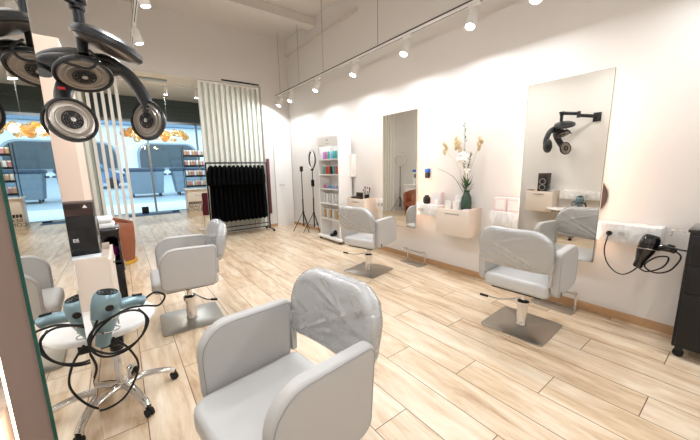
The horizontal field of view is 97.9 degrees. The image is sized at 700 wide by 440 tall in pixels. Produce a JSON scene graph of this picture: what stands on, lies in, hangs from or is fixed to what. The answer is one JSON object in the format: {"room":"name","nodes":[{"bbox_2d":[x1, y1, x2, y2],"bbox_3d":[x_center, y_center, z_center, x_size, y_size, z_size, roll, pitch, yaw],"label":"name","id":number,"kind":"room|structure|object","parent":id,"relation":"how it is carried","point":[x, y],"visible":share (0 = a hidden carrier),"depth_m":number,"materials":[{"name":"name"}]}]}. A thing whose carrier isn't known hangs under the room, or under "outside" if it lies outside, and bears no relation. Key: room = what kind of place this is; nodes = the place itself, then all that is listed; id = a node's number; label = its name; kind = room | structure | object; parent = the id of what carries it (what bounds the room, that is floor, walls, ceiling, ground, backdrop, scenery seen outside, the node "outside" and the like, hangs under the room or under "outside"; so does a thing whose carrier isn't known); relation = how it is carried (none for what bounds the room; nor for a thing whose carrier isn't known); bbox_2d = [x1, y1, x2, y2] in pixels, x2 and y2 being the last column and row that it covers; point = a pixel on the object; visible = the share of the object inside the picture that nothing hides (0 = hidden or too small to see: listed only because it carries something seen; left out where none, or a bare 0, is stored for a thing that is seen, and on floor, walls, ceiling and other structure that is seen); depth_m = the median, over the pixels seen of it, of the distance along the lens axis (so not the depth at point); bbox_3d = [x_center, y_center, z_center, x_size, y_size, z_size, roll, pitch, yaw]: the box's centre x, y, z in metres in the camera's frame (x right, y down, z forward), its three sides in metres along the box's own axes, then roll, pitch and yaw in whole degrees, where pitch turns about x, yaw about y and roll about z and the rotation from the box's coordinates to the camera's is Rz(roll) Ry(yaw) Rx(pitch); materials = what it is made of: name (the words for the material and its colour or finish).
{"room":"salon","nodes":[
{"label":"salon","id":0,"kind":"room"},
{"bbox_2d":[84,92,199,123],"bbox_3d":[-6.669,-3.890,10.832,4.200,0.750,0.150,-8,12,-36],"label":"wall","id":1,"kind":"structure","parent":0,"point":[175,111],"depth_m":10.76,"materials":[{"name":"black paint"}]},
{"bbox_2d":[91,117,201,215],"bbox_3d":[-6.629,-1.943,11.162,4.200,3.200,0.080,-8,12,-36],"label":"window","id":2,"kind":"structure","parent":1,"relation":"in","point":[195,125],"depth_m":10.91,"materials":[{"name":"grey metal"}]},
{"bbox_2d":[26,0,294,226],"bbox_3d":[-3.416,-1.859,6.478,4.600,4.500,0.200,-8,12,-36],"label":"wall","id":3,"kind":"structure","parent":0,"point":[175,45],"depth_m":6.24,"materials":[{"name":"white paint"}]},
{"bbox_2d":[266,159,271,213],"bbox_3d":[-2.002,-0.830,7.562,0.070,1.350,0.020,-8,12,-36],"label":"banner","id":4,"kind":"object","parent":3,"relation":"attached to","point":[267,160],"visible":0.77,"depth_m":7.55,"materials":[{"name":"red"}]},
{"bbox_2d":[272,123,294,225],"bbox_3d":[-1.672,-1.120,7.736,0.460,2.550,0.089,-8,12,-36],"label":"door","id":5,"kind":"structure","parent":3,"relation":"in","point":[282,164],"depth_m":7.73,"materials":[{"name":"white paint"}]},
{"bbox_2d":[96,72,229,102],"bbox_3d":[-5.125,-3.984,8.547,4.400,0.150,5.650,-8,12,-36],"label":"ceiling","id":6,"kind":"structure","parent":0,"point":[155,91],"depth_m":9.38,"materials":[{"name":"grey paint"}]},
{"bbox_2d":[119,127,142,141],"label":"globe chandelier","id":7,"kind":"object","parent":6,"relation":"hanging from","point":[128,132],"depth_m":8.21,"materials":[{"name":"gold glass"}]},
{"bbox_2d":[137,76,166,82],"label":"track","id":8,"kind":"object","parent":6,"relation":"hanging from","point":[145,78],"depth_m":8.29,"materials":[{"name":"silver metal"}]},
{"bbox_2d":[116,78,194,88],"bbox_3d":[-4.728,-3.867,8.710,3.200,0.150,0.032,-8,12,-36],"label":"track","id":9,"kind":"object","parent":6,"relation":"hanging from","point":[116,78],"visible":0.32,"depth_m":8.40,"materials":[{"name":"white metal"}]},
{"bbox_2d":[156,125,188,141],"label":"globe chandelier","id":10,"kind":"object","parent":6,"relation":"hanging from","point":[165,135],"depth_m":8.83,"materials":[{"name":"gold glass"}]},
{"bbox_2d":[201,193,208,214],"bbox_3d":[-3.492,-0.387,7.382,0.180,0.535,0.116,-8,12,-36],"label":"garment","id":11,"kind":"object","parent":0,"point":[205,207],"visible":0.79,"depth_m":7.34,"materials":[{"name":"red fabric"}]},
{"bbox_2d":[123,0,336,40],"bbox_3d":[-0.630,-3.536,2.193,4.800,0.150,9.900,-8,12,-36],"label":"ceiling","id":12,"kind":"structure","parent":0,"point":[197,9],"depth_m":6.01,"materials":[{"name":"grey paint"}]},
{"bbox_2d":[130,0,137,46],"bbox_3d":[-1.183,-2.866,1.751,0.038,1.001,9.500,-8,12,-36],"label":"track","id":13,"kind":"object","parent":12,"relation":"hanging from","point":[135,4],"visible":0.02,"depth_m":4.09,"materials":[{"name":"white metal"}]},
{"bbox_2d":[131,22,143,44],"bbox_3d":[-3.018,-2.628,4.318,0.135,0.264,0.140,-8,12,-36],"label":"track spotlight","id":14,"kind":"object","parent":13,"relation":"hanging from","point":[135,32],"visible":1,"depth_m":4.29,"materials":[{"name":"white metal"}]},
{"bbox_2d":[138,0,150,7],"bbox_3d":[-2.268,-2.473,3.331,0.135,0.264,0.140,-8,12,-36],"label":"track spotlight","id":15,"kind":"object","parent":13,"relation":"hanging from","point":[143,3],"visible":1,"depth_m":3.33,"materials":[{"name":"white metal"}]},
{"bbox_2d":[275,0,482,97],"bbox_3d":[1.068,-3.026,3.467,0.038,1.351,9.550,-8,12,-36],"label":"track","id":16,"kind":"object","parent":12,"relation":"hanging from","point":[465,5],"visible":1,"depth_m":4.34,"materials":[{"name":"white metal"}]},
{"bbox_2d":[313,77,320,91],"bbox_3d":[-0.638,-2.577,5.818,0.163,0.263,0.140,-8,12,-36],"label":"track spotlight","id":17,"kind":"object","parent":16,"relation":"hanging from","point":[317,83],"visible":1,"depth_m":5.79,"materials":[{"name":"white metal"}]},
{"bbox_2d":[350,59,358,76],"bbox_3d":[0.070,-2.430,4.885,0.163,0.263,0.140,-8,12,-36],"label":"track spotlight","id":18,"kind":"object","parent":16,"relation":"hanging from","point":[355,66],"visible":1,"depth_m":4.85,"materials":[{"name":"white metal"}]},
{"bbox_2d":[400,34,411,56],"bbox_3d":[0.731,-2.294,4.016,0.163,0.263,0.140,-8,12,-36],"label":"track spotlight","id":19,"kind":"object","parent":16,"relation":"hanging from","point":[404,51],"visible":1,"depth_m":3.98,"materials":[{"name":"white metal"}]},
{"bbox_2d":[465,1,481,29],"bbox_3d":[1.307,-2.175,3.257,0.163,0.263,0.140,-8,12,-36],"label":"track spotlight","id":20,"kind":"object","parent":16,"relation":"hanging from","point":[472,18],"visible":1,"depth_m":3.23,"materials":[{"name":"white metal"}]},
{"bbox_2d":[90,210,699,439],"bbox_3d":[-2.278,0.676,5.179,5.500,0.100,15.550,-8,12,-36],"label":"floor","id":21,"kind":"structure","parent":0,"point":[440,373],"depth_m":2.32,"materials":[{"name":"brown wood"}]},
{"bbox_2d":[77,77,138,244],"bbox_3d":[-4.564,-1.106,5.674,0.692,3.330,0.044,-8,12,-36],"label":"divider","id":22,"kind":"object","parent":21,"relation":"on","point":[115,81],"visible":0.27,"depth_m":5.69,"materials":[{"name":"beige paint"}]},
{"bbox_2d":[99,224,128,297],"bbox_3d":[-2.286,0.542,2.854,0.330,0.951,0.350,-8,12,-36],"label":"trolley","id":23,"kind":"object","parent":21,"relation":"on","point":[111,235],"visible":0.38,"depth_m":2.80,"materials":[{"name":"black"}]},
{"bbox_2d":[99,220,114,228],"bbox_3d":[-2.299,0.049,2.767,0.260,0.050,0.220,-8,12,-36],"label":"folded towel","id":24,"kind":"object","parent":23,"relation":"on","point":[110,224],"visible":0.42,"depth_m":2.73,"materials":[{"name":"white fabric"}]},
{"bbox_2d":[97,215,112,222],"bbox_3d":[-2.300,0.000,2.758,0.240,0.045,0.220,-8,12,-36],"label":"folded towel","id":25,"kind":"object","parent":24,"relation":"on","point":[108,218],"visible":0.48,"depth_m":2.73,"materials":[{"name":"white fabric"}]},
{"bbox_2d":[115,253,120,262],"bbox_3d":[-2.289,0.369,2.816,0.280,0.016,0.325,-8,12,-36],"label":"shelf","id":26,"kind":"object","parent":23,"relation":"attached to","point":[118,259],"depth_m":2.79,"materials":[{"name":"black plastic"}]},
{"bbox_2d":[112,218,137,264],"bbox_3d":[-3.763,0.315,4.848,0.577,0.780,0.618,-8,12,-36],"label":"barrel armchair","id":27,"kind":"object","parent":21,"relation":"on","point":[126,227],"visible":0.29,"depth_m":4.79,"materials":[{"name":"leather"}]},
{"bbox_2d":[82,301,178,417],"bbox_3d":[-1.466,0.813,1.892,0.600,0.712,0.571,1,10,11],"label":"stool","id":28,"kind":"object","parent":21,"relation":"on","point":[127,322],"visible":0.52,"depth_m":1.88,"materials":[{"name":"silver metal"}]},
{"bbox_2d":[82,301,154,342],"bbox_3d":[-1.436,0.595,1.838,0.440,0.030,0.520,-8,12,-36],"label":"tray","id":29,"kind":"object","parent":28,"relation":"on","point":[130,321],"depth_m":1.78,"materials":[{"name":"white paint"}]},
{"bbox_2d":[87,288,165,411],"bbox_3d":[-1.216,0.676,1.677,0.411,0.648,0.154,-11,14,-44],"label":"hair dryer","id":30,"kind":"object","parent":28,"relation":"in","point":[106,304],"visible":0.96,"depth_m":1.58,"materials":[{"name":"blue plastic"}]},
{"bbox_2d":[96,288,117,294],"bbox_3d":[-1.266,0.374,1.590,0.092,0.005,0.091,3,8,-45],"label":"grille","id":31,"kind":"object","parent":30,"relation":"attached to","point":[108,291],"depth_m":1.59,"materials":[{"name":"black plastic"}]},
{"bbox_2d":[129,211,180,216],"bbox_3d":[-6.704,-0.210,10.504,1.500,0.010,0.600,-8,12,-36],"label":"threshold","id":32,"kind":"object","parent":21,"relation":"on","point":[170,212],"visible":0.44,"depth_m":10.50,"materials":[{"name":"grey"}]},
{"bbox_2d":[150,219,226,336],"bbox_3d":[-1.553,0.506,2.986,0.676,0.950,0.643,-8,12,-34],"label":"salon chair","id":33,"kind":"object","parent":21,"relation":"on","point":[185,262],"visible":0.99,"depth_m":2.83,"materials":[{"name":"grey leather"}]},
{"bbox_2d":[183,187,206,214],"bbox_3d":[-5.137,-0.678,10.545,0.996,0.860,0.560,-8,12,-36],"label":"cabinet","id":34,"kind":"object","parent":21,"relation":"on","point":[193,203],"depth_m":10.22,"materials":[{"name":"beige laminate"}]},
{"bbox_2d":[180,147,206,187],"bbox_3d":[-5.184,-1.769,10.338,0.820,1.360,0.360,-8,12,-36],"label":"rack","id":35,"kind":"object","parent":34,"relation":"on","point":[180,147],"visible":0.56,"depth_m":10.15,"materials":[{"name":"grey metal"}]},
{"bbox_2d":[183,187,206,189],"bbox_3d":[-5.139,-1.083,10.480,0.980,0.040,0.560,-8,12,-36],"label":"countertop","id":36,"kind":"structure","parent":34,"relation":"on","point":[200,188],"depth_m":10.22,"materials":[{"name":"white paint"}]},
{"bbox_2d":[195,194,205,229],"bbox_3d":[-3.616,-0.201,7.536,0.300,0.880,0.300,-8,12,-36],"label":"side table","id":37,"kind":"object","parent":21,"relation":"on","point":[195,194],"visible":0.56,"depth_m":7.53,"materials":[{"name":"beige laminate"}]},
{"bbox_2d":[196,80,266,232],"bbox_3d":[-2.669,-1.384,7.084,1.322,3.330,0.067,-8,12,-36],"label":"divider","id":38,"kind":"object","parent":21,"relation":"on","point":[230,122],"visible":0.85,"depth_m":6.93,"materials":[{"name":"beige paint"}]},
{"bbox_2d":[205,162,274,231],"bbox_3d":[-2.473,-0.483,6.879,1.377,1.616,0.520,-8,12,-36],"label":"clothes rack","id":39,"kind":"object","parent":21,"relation":"on","point":[269,222],"visible":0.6,"depth_m":6.89,"materials":[{"name":"black metal"}]},
{"bbox_2d":[207,164,216,218],"bbox_3d":[-2.928,-0.592,6.518,0.118,1.298,0.689,-3,10,-13],"label":"gown","id":40,"kind":"object","parent":39,"relation":"hanging from","point":[209,169],"visible":0.7,"depth_m":6.34,"materials":[{"name":"black fabric"}]},
{"bbox_2d":[212,165,220,219],"bbox_3d":[-2.853,-0.603,6.573,0.118,1.298,0.689,-3,10,-13],"label":"gown","id":41,"kind":"object","parent":39,"relation":"hanging from","point":[214,169],"visible":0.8,"depth_m":6.40,"materials":[{"name":"black fabric"}]},
{"bbox_2d":[217,161,225,221],"bbox_3d":[-2.778,-0.613,6.628,0.118,1.298,0.689,-3,10,-13],"label":"gown","id":42,"kind":"object","parent":39,"relation":"hanging from","point":[219,168],"visible":0.75,"depth_m":6.46,"materials":[{"name":"black fabric"}]},
{"bbox_2d":[221,164,229,221],"bbox_3d":[-2.704,-0.624,6.683,0.118,1.298,0.689,-3,10,-13],"label":"gown","id":43,"kind":"object","parent":39,"relation":"hanging from","point":[223,172],"visible":0.73,"depth_m":6.51,"materials":[{"name":"black fabric"}]},
{"bbox_2d":[226,161,234,221],"bbox_3d":[-2.629,-0.635,6.738,0.118,1.298,0.689,-3,10,-13],"label":"gown","id":44,"kind":"object","parent":39,"relation":"hanging from","point":[228,168],"visible":0.82,"depth_m":6.57,"materials":[{"name":"black fabric"}]},
{"bbox_2d":[230,165,238,220],"bbox_3d":[-2.554,-0.646,6.793,0.118,1.298,0.689,-3,10,-13],"label":"gown","id":45,"kind":"object","parent":39,"relation":"hanging from","point":[235,196],"visible":0.81,"depth_m":6.62,"materials":[{"name":"black fabric"}]},
{"bbox_2d":[235,161,242,220],"bbox_3d":[-2.480,-0.657,6.848,0.118,1.298,0.689,-3,10,-13],"label":"gown","id":46,"kind":"object","parent":39,"relation":"hanging from","point":[237,168],"visible":0.84,"depth_m":6.68,"materials":[{"name":"black fabric"}]},
{"bbox_2d":[239,161,246,219],"bbox_3d":[-2.405,-0.668,6.903,0.118,1.298,0.689,-3,10,-13],"label":"gown","id":47,"kind":"object","parent":39,"relation":"hanging from","point":[241,176],"visible":0.83,"depth_m":6.74,"materials":[{"name":"black fabric"}]},
{"bbox_2d":[244,165,251,219],"bbox_3d":[-2.330,-0.679,6.958,0.118,1.298,0.689,-3,10,-13],"label":"gown","id":48,"kind":"object","parent":39,"relation":"hanging from","point":[248,201],"visible":0.82,"depth_m":6.79,"materials":[{"name":"black fabric"}]},
{"bbox_2d":[248,165,255,218],"bbox_3d":[-2.256,-0.690,7.013,0.118,1.298,0.689,-3,10,-13],"label":"gown","id":49,"kind":"object","parent":39,"relation":"hanging from","point":[250,181],"visible":0.89,"depth_m":6.84,"materials":[{"name":"black fabric"}]},
{"bbox_2d":[252,165,259,218],"bbox_3d":[-2.181,-0.701,7.068,0.118,1.298,0.689,-3,10,-13],"label":"gown","id":50,"kind":"object","parent":39,"relation":"hanging from","point":[254,168],"visible":0.91,"depth_m":6.90,"materials":[{"name":"black fabric"}]},
{"bbox_2d":[256,165,262,217],"bbox_3d":[-2.107,-0.711,7.123,0.118,1.298,0.689,-3,10,-13],"label":"gown","id":51,"kind":"object","parent":39,"relation":"hanging from","point":[258,172],"visible":0.89,"depth_m":6.95,"materials":[{"name":"black fabric"}]},
{"bbox_2d":[260,165,267,217],"bbox_3d":[-2.032,-0.722,7.178,0.118,1.298,0.689,-3,10,-13],"label":"gown","id":52,"kind":"object","parent":39,"relation":"hanging from","point":[262,175],"visible":0.99,"depth_m":7.02,"materials":[{"name":"black fabric"}]},
{"bbox_2d":[193,267,382,439],"bbox_3d":[-0.255,0.767,1.325,0.676,0.950,0.643,-10,13,-43],"label":"salon chair","id":53,"kind":"object","parent":21,"relation":"on","point":[252,386],"visible":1,"depth_m":1.30,"materials":[{"name":"grey leather"}]},
{"bbox_2d":[294,166,309,231],"bbox_3d":[-1.056,-0.472,6.998,0.440,1.500,0.389,-8,12,-36],"label":"stand","id":54,"kind":"object","parent":21,"relation":"on","point":[301,167],"visible":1,"depth_m":7.04,"materials":[{"name":"black metal"}]},
{"bbox_2d":[303,150,319,232],"bbox_3d":[-0.890,-0.623,6.835,0.398,1.847,0.456,-2,10,-5],"label":"ring light","id":55,"kind":"object","parent":21,"relation":"on","point":[310,151],"visible":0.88,"depth_m":6.83,"materials":[{"name":"black plastic"}]},
{"bbox_2d":[317,135,351,243],"bbox_3d":[-0.305,-0.593,6.053,0.360,2.029,0.828,-8,12,-36],"label":"shelving unit","id":56,"kind":"object","parent":21,"relation":"on","point":[343,179],"visible":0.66,"depth_m":5.95,"materials":[{"name":"white paint"}]},
{"bbox_2d":[320,202,338,205],"bbox_3d":[-0.298,-0.332,6.099,0.285,0.020,0.667,-8,12,-36],"label":"shelf","id":57,"kind":"object","parent":56,"relation":"attached to","point":[321,203],"depth_m":6.09,"materials":[{"name":"white paint"}]},
{"bbox_2d":[321,217,338,221],"bbox_3d":[-0.293,-0.027,6.152,0.285,0.020,0.667,-8,12,-36],"label":"shelf","id":58,"kind":"object","parent":56,"relation":"attached to","point":[322,218],"depth_m":6.13,"materials":[{"name":"white paint"}]},
{"bbox_2d":[338,206,396,278],"bbox_3d":[0.233,0.254,4.255,0.643,0.950,0.676,7,13,39],"label":"salon chair","id":59,"kind":"object","parent":21,"relation":"on","point":[359,226],"visible":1,"depth_m":4.07,"materials":[{"name":"grey leather"}]},
{"bbox_2d":[400,247,426,266],"bbox_3d":[0.960,0.548,4.612,0.180,0.221,0.380,-8,12,-36],"label":"footrest","id":60,"kind":"object","parent":21,"relation":"on","point":[407,261],"visible":1,"depth_m":4.58,"materials":[{"name":"silver metal"}]},
{"bbox_2d":[479,226,577,346],"bbox_3d":[1.530,0.497,2.693,0.676,0.950,0.643,-9,13,-39],"label":"salon chair","id":61,"kind":"object","parent":21,"relation":"on","point":[523,262],"visible":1,"depth_m":2.53,"materials":[{"name":"grey leather"}]},
{"bbox_2d":[530,291,577,314],"bbox_3d":[2.096,0.781,3.132,0.180,0.221,0.380,-8,12,-36],"label":"footrest","id":62,"kind":"object","parent":21,"relation":"on","point":[562,308],"visible":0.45,"depth_m":3.09,"materials":[{"name":"silver metal"}]},
{"bbox_2d":[671,223,699,356],"bbox_3d":[2.691,0.554,2.156,0.385,0.974,0.480,-8,12,-36],"label":"trolley","id":63,"kind":"object","parent":21,"relation":"on","point":[686,331],"visible":1,"depth_m":2.19,"materials":[{"name":"black plastic"}]},
{"bbox_2d":[637,229,686,251],"bbox_3d":[2.416,0.155,2.354,0.131,0.206,0.282,-8,12,-36],"label":"holder","id":64,"kind":"object","parent":63,"relation":"attached to","point":[673,229],"visible":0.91,"depth_m":2.27,"materials":[{"name":"silver metal"}]},
{"bbox_2d":[633,234,681,273],"bbox_3d":[2.412,0.270,2.396,0.131,0.302,0.262,-9,12,-37],"label":"hair dryer","id":65,"kind":"object","parent":64,"relation":"in","point":[648,241],"visible":0.98,"depth_m":2.40,"materials":[{"name":"black plastic"}]},
{"bbox_2d":[286,0,699,325],"bbox_3d":[-0.240,-2.026,6.206,0.200,4.800,15.800,-8,12,-36],"label":"wall","id":66,"kind":"structure","parent":0,"point":[480,77],"depth_m":3.46,"materials":[{"name":"white paint"}]},
{"bbox_2d":[200,0,314,30],"bbox_3d":[-2.421,-3.861,5.197,4.050,0.160,0.280,-8,12,-36],"label":"beam","id":67,"kind":"structure","parent":66,"relation":"attached to","point":[258,8],"depth_m":5.77,"materials":[{"name":"grey paint"}]},
{"bbox_2d":[286,6,357,56],"bbox_3d":[-0.703,-3.774,6.270,0.058,0.056,2.750,-8,12,-36],"label":"conduit","id":68,"kind":"object","parent":66,"relation":"attached to","point":[356,7],"visible":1,"depth_m":5.96,"materials":[{"name":"white metal"}]},
{"bbox_2d":[349,154,355,176],"bbox_3d":[0.019,-1.038,5.799,0.096,0.420,0.180,-8,12,-36],"label":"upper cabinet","id":69,"kind":"object","parent":66,"relation":"attached to","point":[352,157],"visible":0.68,"depth_m":5.73,"materials":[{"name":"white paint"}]},
{"bbox_2d":[347,196,377,217],"bbox_3d":[0.218,-0.238,5.506,0.310,0.355,0.500,-8,12,-36],"label":"drawer unit","id":70,"kind":"object","parent":66,"relation":"attached to","point":[369,203],"visible":0.66,"depth_m":5.34,"materials":[{"name":"beige laminate"}]},
{"bbox_2d":[383,109,418,228],"bbox_3d":[0.824,-0.751,4.633,0.250,1.664,0.684,-8,12,-36],"label":"wall mirror","id":71,"kind":"object","parent":66,"relation":"attached to","point":[401,129],"visible":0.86,"depth_m":4.51,"materials":[{"name":"clear glass"}]},
{"bbox_2d":[376,198,444,215],"bbox_3d":[0.891,-0.208,4.700,0.191,0.155,1.290,-8,12,-36],"label":"shelf box","id":72,"kind":"object","parent":66,"relation":"attached to","point":[429,209],"visible":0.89,"depth_m":4.33,"materials":[{"name":"white laminate"}]},
{"bbox_2d":[431,192,443,204],"bbox_3d":[1.230,-0.307,4.277,0.082,0.170,0.160,-8,12,-36],"label":"gift box","id":73,"kind":"object","parent":72,"relation":"on","point":[434,195],"visible":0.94,"depth_m":4.23,"materials":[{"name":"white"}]},
{"bbox_2d":[436,205,481,237],"bbox_3d":[1.401,0.006,3.957,0.300,0.355,0.470,-8,12,-36],"label":"drawer unit","id":74,"kind":"object","parent":66,"relation":"attached to","point":[459,223],"visible":0.93,"depth_m":3.82,"materials":[{"name":"beige laminate"}]},
{"bbox_2d":[444,200,451,208],"bbox_3d":[1.292,-0.197,4.013,0.100,0.120,0.100,-8,12,-36],"label":"paper cup","id":75,"kind":"object","parent":74,"relation":"on","point":[448,203],"visible":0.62,"depth_m":3.98,"materials":[{"name":"white paper"}]},
{"bbox_2d":[452,201,460,209],"bbox_3d":[1.362,-0.180,3.904,0.100,0.120,0.100,-8,12,-36],"label":"paper cup","id":76,"kind":"object","parent":74,"relation":"on","point":[456,204],"visible":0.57,"depth_m":3.87,"materials":[{"name":"white paper"}]},
{"bbox_2d":[461,190,471,209],"bbox_3d":[1.469,-0.244,3.849,0.132,0.262,0.132,-8,12,-36],"label":"flower vase","id":77,"kind":"object","parent":74,"relation":"on","point":[466,199],"visible":0.84,"depth_m":3.80,"materials":[{"name":"green ceramic"}]},
{"bbox_2d":[437,123,483,191],"bbox_3d":[1.337,-0.733,3.850,0.217,0.961,0.598,-9,12,-38],"label":"flower bouquet","id":78,"kind":"object","parent":77,"relation":"in","point":[462,156],"visible":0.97,"depth_m":3.76,"materials":[{"name":"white plant"}]},
{"bbox_2d":[294,221,673,334],"bbox_3d":[1.429,0.668,4.291,0.015,0.075,9.700,-8,12,-36],"label":"baseboard","id":79,"kind":"structure","parent":66,"relation":"attached to","point":[636,320],"depth_m":3.07,"materials":[{"name":"brown wood"}]},
{"bbox_2d":[518,67,616,261],"bbox_3d":[2.087,-0.487,2.970,0.250,1.659,0.674,-8,12,-36],"label":"wall mirror","id":80,"kind":"object","parent":66,"relation":"attached to","point":[568,120],"visible":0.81,"depth_m":2.83,"materials":[{"name":"clear glass"}]},
{"bbox_2d":[488,210,665,244],"bbox_3d":[2.130,0.048,3.068,0.191,0.155,1.440,-8,12,-36],"label":"shelf box","id":81,"kind":"object","parent":66,"relation":"attached to","point":[624,232],"visible":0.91,"depth_m":2.67,"materials":[{"name":"white laminate"}]},
{"bbox_2d":[493,197,509,211],"bbox_3d":[1.758,-0.184,3.534,0.102,0.160,0.140,-10,13,-42],"label":"gift box","id":82,"kind":"object","parent":81,"relation":"on","point":[500,203],"visible":0.88,"depth_m":3.49,"materials":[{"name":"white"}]},
{"bbox_2d":[507,198,519,212],"bbox_3d":[1.846,-0.163,3.401,0.102,0.160,0.140,-6,11,-28],"label":"gift box","id":83,"kind":"object","parent":81,"relation":"on","point":[512,203],"visible":0.78,"depth_m":3.37,"materials":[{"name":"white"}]},
{"bbox_2d":[600,183,607,209],"bbox_3d":[2.239,-0.234,2.967,0.068,0.418,0.420,-8,12,-36],"label":"round tray","id":84,"kind":"object","parent":81,"relation":"on","point":[604,191],"visible":0.16,"depth_m":2.81,"materials":[{"name":"brown wood"}]},
{"bbox_2d":[604,231,636,274],"bbox_3d":[2.322,0.289,2.603,0.065,0.351,0.278,-5,11,-24],"label":"power cable","id":85,"kind":"object","parent":81,"relation":"attached to","point":[608,233],"visible":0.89,"depth_m":2.67,"materials":[{"name":"black rubber"}]},
{"bbox_3d":[-0.893,-0.962,0.088,0.200,4.800,6.250,-8,12,-36],"label":"wall","id":86,"kind":"structure","parent":0,"visible":0},
{"bbox_2d":[0,265,78,439],"bbox_3d":[-1.112,0.466,1.000,0.191,0.155,1.900,-8,12,-36],"label":"shelf box","id":87,"kind":"object","parent":86,"relation":"attached to","point":[6,427],"visible":0.04,"depth_m":0.70,"materials":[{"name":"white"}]},
{"bbox_2d":[0,0,104,439],"bbox_3d":[-0.975,0.024,0.794,0.270,2.384,0.654,-8,12,-36],"label":"wall mirror","id":88,"kind":"object","parent":86,"relation":"attached to","point":[46,372],"visible":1,"depth_m":0.74,"materials":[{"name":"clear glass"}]},
{"bbox_2d":[73,242,119,312],"bbox_3d":[-1.804,0.426,2.076,0.360,0.425,0.500,-8,12,-36],"label":"drawer unit","id":89,"kind":"object","parent":86,"relation":"attached to","point":[95,274],"visible":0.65,"depth_m":1.91,"materials":[{"name":"beige laminate"}]},
{"bbox_2d":[65,213,101,260],"bbox_3d":[-1.762,0.113,2.019,0.174,0.300,0.182,-8,12,-36],"label":"loudspeaker","id":90,"kind":"object","parent":89,"relation":"on","point":[84,237],"visible":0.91,"depth_m":1.95,"materials":[{"name":"black plastic"}]},
{"bbox_2d":[62,200,94,216],"bbox_3d":[-1.771,-0.076,1.982,0.160,0.085,0.183,-8,12,-36],"label":"amplifier","id":91,"kind":"object","parent":90,"relation":"on","point":[85,207],"visible":0.75,"depth_m":1.93,"materials":[{"name":"brown plastic"}]},
{"bbox_2d":[63,204,79,209],"bbox_3d":[-1.739,-0.079,1.892,0.091,0.030,0.003,-8,12,-36],"label":"grille","id":92,"kind":"object","parent":91,"relation":"attached to","point":[65,206],"depth_m":1.90,"materials":[{"name":"black plastic"}]},
{"bbox_2d":[72,253,101,260],"bbox_3d":[-1.708,0.238,1.891,0.260,0.004,0.100,-8,12,-36],"label":"flat tray","id":93,"kind":"object","parent":89,"relation":"on","point":[96,254],"visible":0.56,"depth_m":1.92,"materials":[{"name":"white"}]},
{"bbox_2d":[35,0,165,142],"bbox_3d":[-1.510,-0.822,1.629,0.520,0.795,0.909,4,11,26],"label":"dryer","id":94,"kind":"object","parent":86,"relation":"attached to","point":[80,69],"visible":0.99,"depth_m":1.69,"materials":[{"name":"black plastic"}]},
{"bbox_2d":[61,110,83,128],"bbox_3d":[-1.510,-0.548,1.663,0.018,0.098,0.098,4,11,27],"label":"fan grille","id":95,"kind":"object","parent":94,"relation":"attached to","point":[70,119],"depth_m":1.66,"materials":[{"name":"black plastic"}]},
{"bbox_2d":[72,70,96,83],"bbox_3d":[-1.488,-0.802,1.711,0.109,0.054,0.098,-8,12,-36],"label":"fan grille","id":96,"kind":"object","parent":94,"relation":"attached to","point":[78,76],"depth_m":1.71,"materials":[{"name":"black plastic"}]},
{"bbox_2d":[139,112,152,127],"bbox_3d":[-1.335,-0.653,1.998,0.104,0.104,0.011,1,10,13],"label":"fan grille","id":97,"kind":"object","parent":94,"relation":"attached to","point":[145,118],"depth_m":2.00,"materials":[{"name":"black plastic"}]},
{"bbox_3d":[-3.413,-1.378,2.791,0.550,4.800,1.550,-8,12,-36],"label":"wall","id":98,"kind":"structure","parent":0,"visible":0},
{"bbox_2d":[32,33,91,201],"bbox_3d":[-2.938,-0.339,3.126,0.362,2.620,0.850,-8,12,-36],"label":"trim","id":99,"kind":"structure","parent":98,"relation":"attached to","point":[69,157],"depth_m":2.81,"materials":[{"name":"beige paint"}]},
{"bbox_3d":[-6.723,-1.808,7.581,0.200,4.150,5.500,-8,12,-36],"label":"wall","id":100,"kind":"structure","parent":0,"visible":0},
{"bbox_2d":[74,91,102,215],"bbox_3d":[-6.658,-1.728,7.700,0.025,3.950,5.470,-8,12,-36],"label":"trim","id":101,"kind":"structure","parent":100,"relation":"attached to","point":[75,92],"depth_m":8.94,"materials":[{"name":"beige wood"}]},
{"label":"outside","id":102,"kind":"structure","parent":0,"visible":0},
{"bbox_2d":[106,200,185,214],"bbox_3d":[-8.219,-0.502,12.757,30.000,0.120,3.850,-8,12,-36],"label":"pavement","id":103,"kind":"structure","parent":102,"point":[171,205],"depth_m":12.62,"materials":[{"name":"grey concrete"}]},
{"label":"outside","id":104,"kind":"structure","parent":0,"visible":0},
{"bbox_2d":[103,174,206,205],"bbox_3d":[-11.885,-2.866,24.059,70.000,1.450,19.000,-8,12,-36],"label":"road","id":105,"kind":"structure","parent":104,"point":[169,194],"depth_m":16.49,"materials":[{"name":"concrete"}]},
{"bbox_2d":[100,164,126,187],"bbox_3d":[-16.281,-2.706,18.848,4.082,1.519,1.800,-8,12,-36],"label":"parked car","id":106,"kind":"object","parent":105,"relation":"on","point":[101,165],"visible":0.21,"depth_m":18.89,"materials":[{"name":"blue paint"}]},
{"bbox_2d":[123,168,166,197],"bbox_3d":[-10.872,-2.013,16.230,2.000,1.500,1.100,-8,12,-36],"label":"waste container","id":107,"kind":"object","parent":105,"relation":"on","point":[140,178],"visible":0.95,"depth_m":15.83,"materials":[{"name":"blue plastic"}]},
{"bbox_2d":[95,120,203,173],"bbox_3d":[-18.482,-11.765,31.254,62.000,14.000,3.500,-8,12,-36],"label":"building","id":108,"kind":"structure","parent":105,"relation":"on","point":[166,155],"depth_m":29.75,"materials":[{"name":"grey metal"}]},
{"bbox_2d":[168,167,205,194],"bbox_3d":[-9.193,-2.257,17.467,2.000,1.500,1.100,-8,12,-36],"label":"waste container","id":109,"kind":"object","parent":105,"relation":"on","point":[177,175],"visible":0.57,"depth_m":16.86,"materials":[{"name":"blue plastic"}]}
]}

